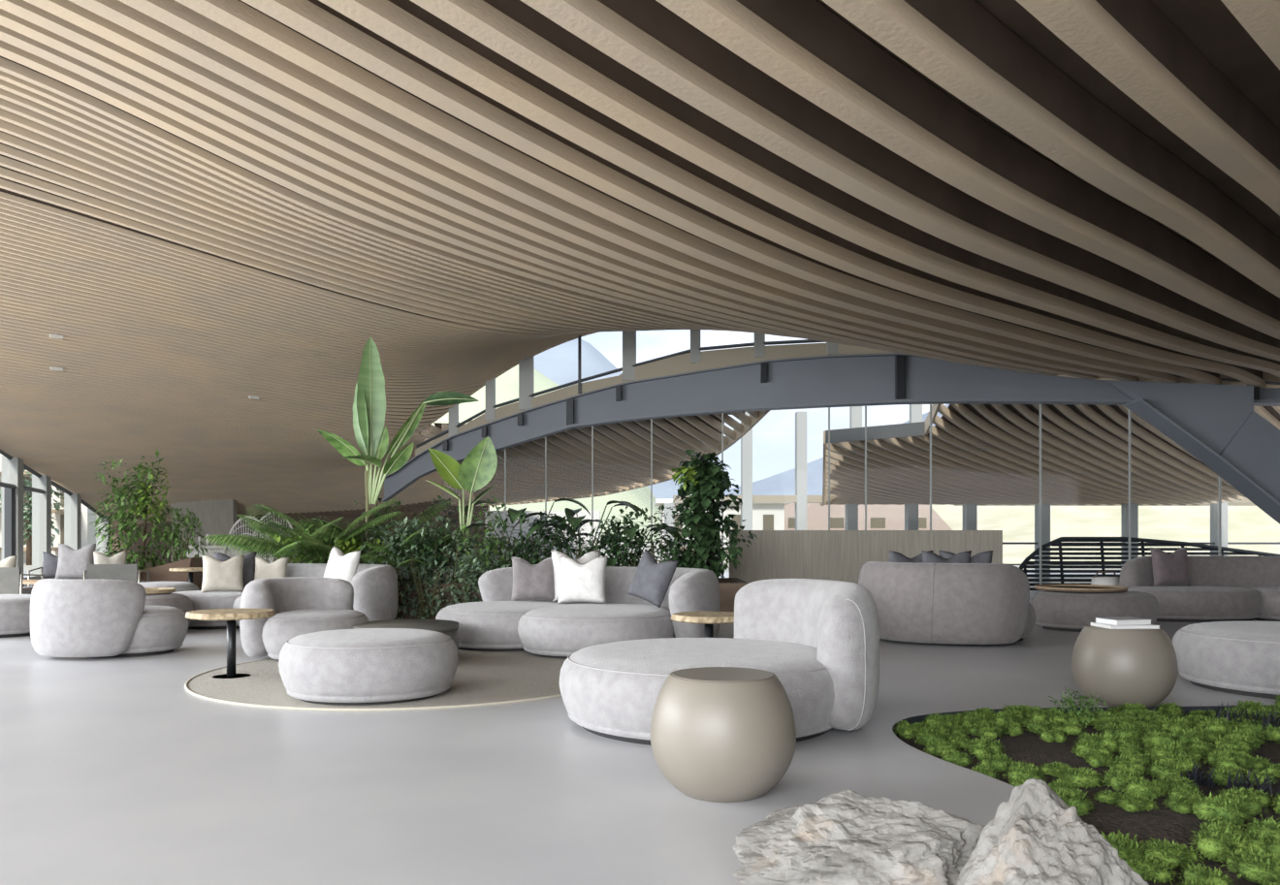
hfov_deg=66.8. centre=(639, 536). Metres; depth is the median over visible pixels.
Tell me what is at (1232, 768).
clump
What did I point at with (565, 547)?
leafy shrub
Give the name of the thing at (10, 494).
door
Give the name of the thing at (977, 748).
clump
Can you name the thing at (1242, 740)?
clump
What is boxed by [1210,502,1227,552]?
column
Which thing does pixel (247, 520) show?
palm
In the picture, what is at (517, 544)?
leafy shrub
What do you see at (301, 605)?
tub chair
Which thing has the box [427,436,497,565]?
plant
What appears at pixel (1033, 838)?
boulder
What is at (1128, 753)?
clump
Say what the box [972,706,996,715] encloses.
clump
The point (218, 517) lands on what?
wall
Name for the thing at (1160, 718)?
clump
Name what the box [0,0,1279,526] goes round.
ceiling
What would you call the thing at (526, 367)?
window
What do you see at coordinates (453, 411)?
window
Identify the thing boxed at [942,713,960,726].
clump
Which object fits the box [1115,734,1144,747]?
clump
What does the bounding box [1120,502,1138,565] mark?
column
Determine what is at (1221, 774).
clump
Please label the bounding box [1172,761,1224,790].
grass tuft
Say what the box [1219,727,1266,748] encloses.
clump
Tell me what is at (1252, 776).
clump
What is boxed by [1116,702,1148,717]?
clump
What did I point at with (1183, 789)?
clump
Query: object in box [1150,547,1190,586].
cushion
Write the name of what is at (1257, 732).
clump
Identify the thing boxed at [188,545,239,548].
countertop
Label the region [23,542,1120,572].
ground
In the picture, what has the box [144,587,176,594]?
side table
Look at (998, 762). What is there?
clump
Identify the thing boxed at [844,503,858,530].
trim
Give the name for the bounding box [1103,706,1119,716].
clump
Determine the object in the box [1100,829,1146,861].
clump
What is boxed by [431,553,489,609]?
trailing ivy
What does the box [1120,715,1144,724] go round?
clump
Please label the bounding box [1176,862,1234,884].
clump
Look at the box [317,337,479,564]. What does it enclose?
plant
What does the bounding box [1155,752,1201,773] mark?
clump
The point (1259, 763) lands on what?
clump
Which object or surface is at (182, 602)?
pouf
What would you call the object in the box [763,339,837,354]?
window
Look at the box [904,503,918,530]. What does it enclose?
column
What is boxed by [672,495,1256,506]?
trim
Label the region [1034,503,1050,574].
column
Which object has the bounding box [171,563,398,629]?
curved sofa
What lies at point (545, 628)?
curved sofa
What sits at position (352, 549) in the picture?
leafy shrub
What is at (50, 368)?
ceiling spotlight
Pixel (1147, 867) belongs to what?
clump
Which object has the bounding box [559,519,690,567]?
plant
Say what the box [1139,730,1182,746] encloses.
clump
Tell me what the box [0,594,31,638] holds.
round ottoman
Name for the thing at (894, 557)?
cushion
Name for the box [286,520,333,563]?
leafy shrub
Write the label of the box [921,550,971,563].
cushion
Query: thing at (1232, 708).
clump
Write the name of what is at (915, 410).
trim
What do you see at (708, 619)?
side table
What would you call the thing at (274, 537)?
leafy shrub
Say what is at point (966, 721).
clump
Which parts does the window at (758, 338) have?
frame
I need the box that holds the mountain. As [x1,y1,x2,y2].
[534,338,949,498]
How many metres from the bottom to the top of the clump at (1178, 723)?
0.118 m
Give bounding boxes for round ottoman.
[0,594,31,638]
[137,581,199,592]
[278,628,458,705]
[1172,621,1279,699]
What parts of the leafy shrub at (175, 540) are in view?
stem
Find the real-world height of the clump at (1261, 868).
0.101 m
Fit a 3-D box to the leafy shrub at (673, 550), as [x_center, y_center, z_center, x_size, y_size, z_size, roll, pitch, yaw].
[0.607,0.370,13.533,0.845,0.825,0.747,0,0,0]
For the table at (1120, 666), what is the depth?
6.38 m
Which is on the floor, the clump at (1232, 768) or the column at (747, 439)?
the column at (747, 439)
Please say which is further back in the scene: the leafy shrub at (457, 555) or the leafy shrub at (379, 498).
the leafy shrub at (379, 498)
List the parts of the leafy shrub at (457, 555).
stem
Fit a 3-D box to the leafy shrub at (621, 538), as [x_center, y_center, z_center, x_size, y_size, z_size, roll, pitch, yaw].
[-0.074,0.232,13.656,0.993,1.327,0.715,0,0,-34]
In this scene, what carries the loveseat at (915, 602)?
on the floor
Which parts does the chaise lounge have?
seat, backrest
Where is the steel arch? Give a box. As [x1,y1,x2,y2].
[382,352,1279,523]
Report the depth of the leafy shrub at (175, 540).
16.99 m
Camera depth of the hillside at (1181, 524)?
46.98 m
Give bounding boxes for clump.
[893,719,925,738]
[910,724,950,746]
[921,712,958,730]
[922,738,961,757]
[927,725,952,739]
[941,749,972,767]
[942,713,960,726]
[943,724,967,734]
[945,732,969,740]
[948,736,972,749]
[953,712,963,724]
[959,716,982,730]
[960,710,990,721]
[963,736,1005,760]
[964,721,1007,739]
[969,719,1003,728]
[970,764,1000,780]
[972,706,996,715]
[977,752,1014,771]
[978,710,994,722]
[989,710,1021,730]
[998,704,1027,714]
[1002,765,1048,782]
[1003,722,1023,736]
[1004,760,1043,777]
[1007,709,1026,718]
[1009,775,1038,786]
[1015,704,1032,710]
[1016,715,1028,727]
[1022,705,1058,722]
[1023,719,1053,734]
[1037,727,1067,742]
[1038,762,1068,776]
[1042,719,1087,735]
[1045,709,1083,726]
[1048,778,1077,793]
[1056,767,1107,789]
[1056,788,1095,816]
[1069,738,1116,759]
[1073,732,1120,753]
[1076,710,1117,726]
[1084,750,1114,767]
[1089,715,1135,732]
[1093,790,1125,804]
[1099,722,1144,740]
[1099,767,1146,792]
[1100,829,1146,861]
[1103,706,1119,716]
[1108,754,1149,773]
[1112,793,1158,812]
[1113,765,1145,774]
[1114,711,1132,718]
[1114,741,1144,754]
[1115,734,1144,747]
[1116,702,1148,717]
[1117,750,1152,766]
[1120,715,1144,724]
[1120,775,1167,799]
[1123,851,1177,884]
[1130,721,1148,731]
[1134,709,1161,723]
[1137,724,1165,735]
[1138,837,1205,869]
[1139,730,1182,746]
[1142,743,1154,754]
[1144,739,1191,763]
[1145,758,1187,779]
[1147,720,1161,728]
[1148,714,1169,722]
[1152,774,1200,792]
[1154,703,1184,718]
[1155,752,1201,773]
[1158,716,1193,734]
[1161,794,1196,814]
[1167,782,1204,799]
[1170,728,1207,746]
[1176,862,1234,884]
[1177,877,1216,884]
[1183,744,1211,761]
[1183,791,1252,827]
[1184,715,1206,729]
[1185,710,1210,718]
[1188,740,1215,752]
[1188,822,1253,863]
[1189,715,1235,736]
[1191,726,1218,742]
[1192,709,1217,718]
[1202,748,1253,768]
[1204,767,1246,787]
[1207,819,1247,840]
[1208,743,1253,757]
[1211,733,1255,751]
[1211,764,1248,775]
[1213,788,1270,817]
[1216,709,1251,722]
[1216,846,1279,884]
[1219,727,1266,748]
[1220,706,1245,714]
[1226,786,1277,807]
[1229,715,1267,732]
[1233,699,1269,713]
[1241,816,1279,839]
[1241,829,1279,859]
[1242,769,1279,785]
[1243,729,1268,740]
[1244,755,1272,770]
[1247,706,1279,717]
[1253,713,1279,723]
[1259,723,1279,741]
[1263,763,1279,778]
[1264,704,1279,712]
[1269,792,1279,814]
[1271,695,1279,705]
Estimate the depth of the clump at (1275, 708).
6.38 m
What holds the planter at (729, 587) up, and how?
on the floor
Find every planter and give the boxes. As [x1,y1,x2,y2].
[140,557,202,590]
[397,577,748,619]
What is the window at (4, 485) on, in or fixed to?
on the floor
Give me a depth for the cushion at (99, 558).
15.31 m
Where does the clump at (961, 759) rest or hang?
on the soil
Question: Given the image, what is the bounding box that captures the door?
[4,487,15,558]
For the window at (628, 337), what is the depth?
19.74 m
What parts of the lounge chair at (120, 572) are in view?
arm frame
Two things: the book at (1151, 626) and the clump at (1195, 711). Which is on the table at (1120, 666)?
the book at (1151, 626)
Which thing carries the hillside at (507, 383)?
on the ground
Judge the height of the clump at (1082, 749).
0.100 m
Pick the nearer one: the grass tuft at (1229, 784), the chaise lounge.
the grass tuft at (1229, 784)
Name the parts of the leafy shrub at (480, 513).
stem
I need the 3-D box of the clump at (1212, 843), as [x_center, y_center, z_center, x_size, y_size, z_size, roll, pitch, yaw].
[2.099,1.103,3.503,0.230,0.106,0.269,0,0,24]
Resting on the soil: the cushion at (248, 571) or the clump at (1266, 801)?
the clump at (1266, 801)
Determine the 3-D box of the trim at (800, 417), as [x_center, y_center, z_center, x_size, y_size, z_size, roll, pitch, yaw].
[4.814,-1.275,29.000,0.300,4.850,0.400,0,0,0]
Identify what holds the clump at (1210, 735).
on the soil
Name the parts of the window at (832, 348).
frame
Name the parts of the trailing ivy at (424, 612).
stem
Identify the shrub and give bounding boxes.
[156,508,208,564]
[257,533,318,563]
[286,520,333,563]
[295,520,351,562]
[310,529,368,564]
[333,537,391,564]
[344,497,422,582]
[359,516,415,582]
[382,517,450,582]
[397,527,459,588]
[412,495,477,582]
[420,515,486,592]
[448,523,513,592]
[454,495,520,574]
[470,516,538,576]
[497,512,557,566]
[512,511,576,564]
[525,516,576,564]
[548,515,605,559]
[574,520,634,567]
[591,518,654,567]
[602,506,657,567]
[624,504,693,562]
[659,535,707,568]
[671,449,757,579]
[1042,687,1106,728]
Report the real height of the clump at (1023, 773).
0.099 m
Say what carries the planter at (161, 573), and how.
on the floor
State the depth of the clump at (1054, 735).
5.41 m
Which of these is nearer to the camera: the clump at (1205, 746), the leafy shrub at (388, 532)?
the clump at (1205, 746)
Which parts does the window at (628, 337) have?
frame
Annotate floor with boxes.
[0,572,1277,884]
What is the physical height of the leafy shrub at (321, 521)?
1.254 m
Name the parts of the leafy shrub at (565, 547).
stem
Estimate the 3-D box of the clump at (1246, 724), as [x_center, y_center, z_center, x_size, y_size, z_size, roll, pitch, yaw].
[3.547,1.107,5.687,0.250,0.096,0.292,0,0,-3]
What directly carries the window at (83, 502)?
on the floor
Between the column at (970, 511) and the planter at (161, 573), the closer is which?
the planter at (161, 573)
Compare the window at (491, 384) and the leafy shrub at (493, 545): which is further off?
the window at (491, 384)
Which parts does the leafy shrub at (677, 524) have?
stem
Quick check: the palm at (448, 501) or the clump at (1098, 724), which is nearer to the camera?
the clump at (1098, 724)
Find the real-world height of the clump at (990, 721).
0.065 m
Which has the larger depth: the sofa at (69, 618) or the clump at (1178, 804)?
the sofa at (69, 618)
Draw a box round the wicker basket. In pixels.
[1090,571,1119,585]
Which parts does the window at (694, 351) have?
frame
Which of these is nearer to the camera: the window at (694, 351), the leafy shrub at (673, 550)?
the leafy shrub at (673, 550)
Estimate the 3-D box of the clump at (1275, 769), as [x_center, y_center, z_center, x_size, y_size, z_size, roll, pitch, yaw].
[3.046,1.110,4.601,0.168,0.075,0.139,0,0,39]
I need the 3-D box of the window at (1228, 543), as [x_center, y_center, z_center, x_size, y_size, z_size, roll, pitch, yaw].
[18.589,0.025,29.000,2.552,2.050,0.080,0,0,0]
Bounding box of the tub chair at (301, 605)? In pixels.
[239,576,369,661]
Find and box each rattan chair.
[224,515,273,563]
[251,512,299,563]
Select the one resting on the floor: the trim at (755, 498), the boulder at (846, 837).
the boulder at (846, 837)
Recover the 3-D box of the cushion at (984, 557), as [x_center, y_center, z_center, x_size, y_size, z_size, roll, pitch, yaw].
[3.562,0.434,10.602,0.561,0.556,0.221,0,0,18]
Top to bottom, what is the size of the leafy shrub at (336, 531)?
0.968 m
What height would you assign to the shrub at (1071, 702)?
0.267 m
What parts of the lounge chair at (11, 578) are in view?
backrest, arm frame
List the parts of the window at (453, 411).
frame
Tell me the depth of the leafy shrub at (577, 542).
13.68 m
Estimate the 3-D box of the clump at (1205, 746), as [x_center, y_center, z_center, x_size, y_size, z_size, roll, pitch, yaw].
[2.982,1.117,5.151,0.146,0.076,0.163,0,0,-40]
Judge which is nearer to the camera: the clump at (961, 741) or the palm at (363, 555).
the clump at (961, 741)
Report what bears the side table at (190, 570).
on the floor
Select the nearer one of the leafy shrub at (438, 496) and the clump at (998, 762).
the clump at (998, 762)
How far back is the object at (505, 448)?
20.65 m
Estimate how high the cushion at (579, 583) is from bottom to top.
0.504 m
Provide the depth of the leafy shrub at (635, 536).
14.61 m
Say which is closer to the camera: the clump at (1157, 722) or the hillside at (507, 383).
the clump at (1157, 722)
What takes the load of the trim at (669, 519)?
on the floor
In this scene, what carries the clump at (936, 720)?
on the soil
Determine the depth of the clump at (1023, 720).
5.86 m
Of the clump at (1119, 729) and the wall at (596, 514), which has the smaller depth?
the clump at (1119, 729)
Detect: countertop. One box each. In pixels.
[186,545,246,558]
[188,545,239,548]
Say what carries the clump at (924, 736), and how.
on the soil
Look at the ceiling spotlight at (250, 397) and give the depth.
18.39 m
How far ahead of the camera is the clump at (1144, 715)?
6.00 m
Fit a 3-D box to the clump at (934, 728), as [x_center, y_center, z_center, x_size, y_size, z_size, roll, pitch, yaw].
[1.736,1.146,5.641,0.168,0.084,0.197,0,0,-39]
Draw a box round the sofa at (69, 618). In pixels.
[30,578,188,657]
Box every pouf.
[144,593,192,624]
[1031,590,1158,632]
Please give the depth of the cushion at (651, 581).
9.64 m
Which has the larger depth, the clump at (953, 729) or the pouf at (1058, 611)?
the pouf at (1058, 611)
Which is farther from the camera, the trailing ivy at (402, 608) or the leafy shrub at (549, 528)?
the leafy shrub at (549, 528)
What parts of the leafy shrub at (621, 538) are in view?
stem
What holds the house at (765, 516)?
on the ground
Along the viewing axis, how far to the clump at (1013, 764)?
4.82 m
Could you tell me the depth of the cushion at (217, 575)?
12.28 m
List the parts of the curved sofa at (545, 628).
seat, seat, backrest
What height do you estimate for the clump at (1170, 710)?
0.104 m
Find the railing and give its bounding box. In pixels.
[1019,537,1279,590]
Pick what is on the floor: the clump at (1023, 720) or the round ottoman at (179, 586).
the round ottoman at (179, 586)
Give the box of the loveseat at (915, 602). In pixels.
[858,561,1035,644]
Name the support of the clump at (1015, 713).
on the soil
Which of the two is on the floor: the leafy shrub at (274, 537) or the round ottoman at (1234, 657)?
the round ottoman at (1234, 657)
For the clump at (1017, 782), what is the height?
0.087 m
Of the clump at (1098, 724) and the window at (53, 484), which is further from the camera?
the window at (53, 484)
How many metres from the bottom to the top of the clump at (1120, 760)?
0.084 m
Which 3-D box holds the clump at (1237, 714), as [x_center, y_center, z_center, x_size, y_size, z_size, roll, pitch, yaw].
[3.648,1.112,5.946,0.264,0.082,0.258,0,0,-5]
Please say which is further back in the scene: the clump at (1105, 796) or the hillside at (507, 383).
the hillside at (507, 383)
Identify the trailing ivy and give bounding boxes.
[360,549,419,619]
[402,556,461,619]
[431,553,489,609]
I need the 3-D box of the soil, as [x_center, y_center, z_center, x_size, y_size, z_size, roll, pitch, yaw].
[3.378,1.196,4.468,4.483,0.109,4.253,0,0,0]
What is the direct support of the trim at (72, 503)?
on the floor
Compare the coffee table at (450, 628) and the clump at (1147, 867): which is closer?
the clump at (1147, 867)
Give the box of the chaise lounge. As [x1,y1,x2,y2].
[558,578,879,745]
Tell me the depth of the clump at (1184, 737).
5.28 m
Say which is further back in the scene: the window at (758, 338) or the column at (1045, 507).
the column at (1045, 507)
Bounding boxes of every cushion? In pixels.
[0,555,17,567]
[22,586,32,594]
[42,551,58,578]
[55,544,95,578]
[93,551,127,564]
[200,554,244,592]
[213,551,255,589]
[254,556,288,580]
[323,546,360,582]
[511,556,557,602]
[550,549,600,601]
[557,555,607,604]
[627,548,678,607]
[889,550,933,563]
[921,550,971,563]
[938,550,992,563]
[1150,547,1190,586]
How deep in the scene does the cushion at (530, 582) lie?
10.53 m
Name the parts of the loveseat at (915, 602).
seat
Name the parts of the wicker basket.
handle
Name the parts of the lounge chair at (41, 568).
arm frame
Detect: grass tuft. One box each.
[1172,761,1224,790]
[1200,702,1273,723]
[1208,765,1279,798]
[1237,704,1279,730]
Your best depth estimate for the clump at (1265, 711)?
5.99 m
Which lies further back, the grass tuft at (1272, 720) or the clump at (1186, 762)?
the grass tuft at (1272, 720)
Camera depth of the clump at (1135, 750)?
5.03 m
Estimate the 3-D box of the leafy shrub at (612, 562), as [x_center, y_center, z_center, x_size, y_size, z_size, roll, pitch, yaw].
[-0.553,0.325,13.669,1.014,1.121,0.757,0,0,28]
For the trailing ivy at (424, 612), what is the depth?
13.24 m
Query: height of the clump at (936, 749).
0.098 m
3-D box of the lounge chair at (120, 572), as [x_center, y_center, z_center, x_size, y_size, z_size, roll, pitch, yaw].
[-8.190,0.790,15.191,0.782,0.721,0.808,0,0,-17]
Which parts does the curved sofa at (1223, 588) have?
seat, backrest, seat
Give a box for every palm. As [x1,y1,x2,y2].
[201,498,428,563]
[235,512,373,563]
[286,499,453,562]
[359,524,472,575]
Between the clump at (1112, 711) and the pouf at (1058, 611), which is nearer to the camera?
the clump at (1112, 711)
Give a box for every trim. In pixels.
[1,455,23,579]
[32,474,51,579]
[64,492,81,549]
[96,515,111,556]
[415,342,894,456]
[664,503,673,558]
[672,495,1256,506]
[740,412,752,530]
[795,412,806,530]
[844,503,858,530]
[849,406,862,428]
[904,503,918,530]
[909,404,922,422]
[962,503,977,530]
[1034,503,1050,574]
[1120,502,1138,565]
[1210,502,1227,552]
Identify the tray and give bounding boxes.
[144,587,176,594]
[1034,584,1127,592]
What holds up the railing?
on the floor
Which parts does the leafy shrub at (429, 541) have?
stem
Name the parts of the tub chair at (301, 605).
seat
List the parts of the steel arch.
gusset plate, strut plate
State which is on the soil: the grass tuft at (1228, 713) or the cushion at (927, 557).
the grass tuft at (1228, 713)
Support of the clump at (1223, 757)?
on the soil
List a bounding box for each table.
[22,579,38,586]
[168,567,202,582]
[185,608,275,678]
[351,619,459,654]
[650,667,796,802]
[670,611,734,638]
[1071,624,1178,708]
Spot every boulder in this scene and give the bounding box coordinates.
[732,789,985,884]
[957,778,1148,884]
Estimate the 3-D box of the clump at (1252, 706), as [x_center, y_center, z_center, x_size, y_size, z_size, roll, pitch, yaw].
[4.014,1.135,6.374,0.252,0.120,0.247,0,0,7]
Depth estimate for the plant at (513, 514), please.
13.77 m
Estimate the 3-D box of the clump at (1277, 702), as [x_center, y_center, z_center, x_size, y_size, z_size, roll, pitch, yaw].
[4.376,1.133,6.484,0.265,0.138,0.310,0,0,4]
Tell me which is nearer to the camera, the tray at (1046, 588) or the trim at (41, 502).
the tray at (1046, 588)
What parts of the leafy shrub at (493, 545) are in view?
stem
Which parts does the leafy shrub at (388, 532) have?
stem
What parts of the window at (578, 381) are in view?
frame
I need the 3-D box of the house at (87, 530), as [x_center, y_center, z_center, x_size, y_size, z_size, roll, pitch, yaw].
[-27.000,-2.400,47.300,6.000,7.300,10.400,0,0,0]
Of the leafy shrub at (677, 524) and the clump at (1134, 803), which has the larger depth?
the leafy shrub at (677, 524)
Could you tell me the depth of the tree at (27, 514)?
39.94 m
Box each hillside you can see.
[431,364,660,542]
[931,504,1279,564]
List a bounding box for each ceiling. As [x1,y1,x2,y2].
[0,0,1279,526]
[418,404,1279,506]
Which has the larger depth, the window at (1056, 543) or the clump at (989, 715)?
the window at (1056, 543)
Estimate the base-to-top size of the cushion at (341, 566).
0.583 m
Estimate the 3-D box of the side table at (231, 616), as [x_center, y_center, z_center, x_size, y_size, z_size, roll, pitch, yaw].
[-3.321,0.880,7.877,0.690,0.540,0.648,0,0,0]
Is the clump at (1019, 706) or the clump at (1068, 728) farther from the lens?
the clump at (1019, 706)
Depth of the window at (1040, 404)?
17.11 m
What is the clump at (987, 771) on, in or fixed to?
on the soil
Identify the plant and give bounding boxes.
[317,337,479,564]
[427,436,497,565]
[457,498,590,562]
[512,500,648,558]
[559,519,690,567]
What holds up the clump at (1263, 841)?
on the soil
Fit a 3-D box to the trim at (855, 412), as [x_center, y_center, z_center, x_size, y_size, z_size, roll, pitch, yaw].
[6.496,-2.800,29.175,0.320,3.200,0.250,0,0,0]
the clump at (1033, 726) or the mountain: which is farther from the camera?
the mountain
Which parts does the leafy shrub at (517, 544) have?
stem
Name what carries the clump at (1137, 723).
on the soil
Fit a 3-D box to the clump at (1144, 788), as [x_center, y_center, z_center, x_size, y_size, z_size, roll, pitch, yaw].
[2.222,1.109,4.283,0.185,0.092,0.174,0,0,41]
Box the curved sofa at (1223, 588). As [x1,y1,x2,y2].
[1120,555,1279,622]
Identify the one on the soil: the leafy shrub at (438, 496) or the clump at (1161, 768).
the clump at (1161, 768)
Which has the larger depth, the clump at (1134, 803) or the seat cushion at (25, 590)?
the seat cushion at (25, 590)
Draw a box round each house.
[0,454,96,563]
[654,498,790,563]
[784,503,952,530]
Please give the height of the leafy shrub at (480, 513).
1.517 m
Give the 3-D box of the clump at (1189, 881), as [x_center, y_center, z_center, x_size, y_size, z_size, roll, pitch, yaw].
[1.797,1.137,3.107,0.173,0.081,0.148,0,0,-5]
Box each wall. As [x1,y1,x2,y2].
[111,498,489,572]
[171,498,237,562]
[484,511,600,572]
[729,530,1002,583]
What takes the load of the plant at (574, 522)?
in the planter at (729, 587)
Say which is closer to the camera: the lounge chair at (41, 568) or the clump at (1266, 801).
the clump at (1266, 801)
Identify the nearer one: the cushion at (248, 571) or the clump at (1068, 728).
the clump at (1068, 728)
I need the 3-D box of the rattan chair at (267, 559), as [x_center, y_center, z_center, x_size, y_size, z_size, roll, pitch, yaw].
[-6.961,0.342,18.200,1.028,1.622,0.858,0,0,0]
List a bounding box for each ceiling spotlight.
[49,333,63,339]
[49,366,63,371]
[249,395,258,399]
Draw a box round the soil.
[896,716,1279,884]
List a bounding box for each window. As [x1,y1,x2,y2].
[0,449,17,489]
[23,463,46,579]
[51,480,72,495]
[81,499,103,516]
[416,403,458,447]
[454,376,495,427]
[492,355,534,410]
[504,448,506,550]
[528,335,581,397]
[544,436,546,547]
[580,330,636,382]
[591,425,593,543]
[631,329,700,366]
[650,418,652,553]
[699,332,765,357]
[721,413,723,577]
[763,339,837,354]
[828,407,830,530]
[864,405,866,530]
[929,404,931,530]
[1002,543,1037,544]
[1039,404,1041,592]
[1056,543,1125,543]
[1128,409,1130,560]
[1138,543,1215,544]
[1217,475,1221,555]
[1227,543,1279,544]
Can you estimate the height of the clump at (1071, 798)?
0.115 m
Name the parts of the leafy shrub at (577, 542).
stem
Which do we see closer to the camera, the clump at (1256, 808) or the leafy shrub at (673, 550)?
the clump at (1256, 808)
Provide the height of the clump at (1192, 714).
0.059 m
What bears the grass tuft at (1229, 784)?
on the soil
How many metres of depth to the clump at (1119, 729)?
5.42 m
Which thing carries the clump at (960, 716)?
on the soil
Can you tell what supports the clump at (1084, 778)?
on the soil
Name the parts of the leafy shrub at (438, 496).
stem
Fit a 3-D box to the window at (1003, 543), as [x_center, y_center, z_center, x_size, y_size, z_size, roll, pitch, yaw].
[10.947,0.025,29.000,2.175,2.050,0.080,0,0,0]
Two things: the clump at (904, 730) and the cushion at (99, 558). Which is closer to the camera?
the clump at (904, 730)
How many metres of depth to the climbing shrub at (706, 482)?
13.58 m
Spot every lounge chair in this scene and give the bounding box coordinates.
[0,567,44,594]
[27,561,94,586]
[83,564,149,582]
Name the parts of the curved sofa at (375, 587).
seat, seat, backrest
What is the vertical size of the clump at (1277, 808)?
0.114 m
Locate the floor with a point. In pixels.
(112, 773)
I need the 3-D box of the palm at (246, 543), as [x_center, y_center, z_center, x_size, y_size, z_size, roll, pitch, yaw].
[-4.582,0.026,13.894,2.467,1.121,2.762,0,0,31]
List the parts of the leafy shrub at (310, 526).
stem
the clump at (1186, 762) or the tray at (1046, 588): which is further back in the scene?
the tray at (1046, 588)
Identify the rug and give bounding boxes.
[184,649,566,711]
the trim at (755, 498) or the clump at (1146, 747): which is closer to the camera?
the clump at (1146, 747)
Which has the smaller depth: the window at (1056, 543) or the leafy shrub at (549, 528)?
the leafy shrub at (549, 528)
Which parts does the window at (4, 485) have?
frame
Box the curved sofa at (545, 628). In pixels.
[435,567,720,658]
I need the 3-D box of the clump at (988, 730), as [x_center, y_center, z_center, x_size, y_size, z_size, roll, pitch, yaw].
[1.997,1.105,5.545,0.231,0.090,0.241,0,0,-27]
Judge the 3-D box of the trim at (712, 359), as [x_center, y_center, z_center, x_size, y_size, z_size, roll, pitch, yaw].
[0.482,-2.683,19.594,11.638,2.036,0.114,0,0,20]
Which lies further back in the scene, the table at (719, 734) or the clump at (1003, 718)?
the clump at (1003, 718)
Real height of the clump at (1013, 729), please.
0.078 m
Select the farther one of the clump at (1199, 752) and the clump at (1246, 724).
the clump at (1246, 724)
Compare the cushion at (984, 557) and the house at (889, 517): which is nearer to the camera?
the cushion at (984, 557)
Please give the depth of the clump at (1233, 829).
3.68 m
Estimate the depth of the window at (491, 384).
20.80 m
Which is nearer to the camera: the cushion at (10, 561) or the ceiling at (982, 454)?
the cushion at (10, 561)
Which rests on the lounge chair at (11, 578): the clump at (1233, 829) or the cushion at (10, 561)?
the cushion at (10, 561)
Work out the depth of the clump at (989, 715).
6.15 m
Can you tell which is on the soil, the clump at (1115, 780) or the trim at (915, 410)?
the clump at (1115, 780)
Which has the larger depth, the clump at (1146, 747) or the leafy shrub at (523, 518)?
the leafy shrub at (523, 518)
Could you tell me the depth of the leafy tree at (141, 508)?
16.74 m
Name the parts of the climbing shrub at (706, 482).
stem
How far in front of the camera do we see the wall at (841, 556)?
15.50 m
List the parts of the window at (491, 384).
frame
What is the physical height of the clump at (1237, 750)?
0.087 m
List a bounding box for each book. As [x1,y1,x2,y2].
[1090,622,1160,629]
[1095,616,1151,625]
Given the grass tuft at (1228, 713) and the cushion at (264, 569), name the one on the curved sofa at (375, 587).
the cushion at (264, 569)
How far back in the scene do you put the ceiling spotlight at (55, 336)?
15.19 m
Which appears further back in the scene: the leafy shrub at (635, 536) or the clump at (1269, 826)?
the leafy shrub at (635, 536)
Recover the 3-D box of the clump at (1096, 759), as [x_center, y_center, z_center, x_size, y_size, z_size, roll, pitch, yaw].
[2.305,1.115,4.875,0.153,0.080,0.146,0,0,-10]
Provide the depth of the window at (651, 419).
19.54 m
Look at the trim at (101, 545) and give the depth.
29.81 m
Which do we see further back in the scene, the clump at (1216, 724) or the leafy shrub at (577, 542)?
the leafy shrub at (577, 542)
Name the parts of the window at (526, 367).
frame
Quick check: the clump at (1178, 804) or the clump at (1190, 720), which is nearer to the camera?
the clump at (1178, 804)
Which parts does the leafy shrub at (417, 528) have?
stem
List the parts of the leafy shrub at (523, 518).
stem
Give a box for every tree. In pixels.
[0,468,63,565]
[88,448,187,570]
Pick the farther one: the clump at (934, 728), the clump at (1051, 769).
the clump at (934, 728)
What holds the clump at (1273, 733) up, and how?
on the soil
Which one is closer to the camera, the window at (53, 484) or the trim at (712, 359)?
the trim at (712, 359)
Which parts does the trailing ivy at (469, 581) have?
stem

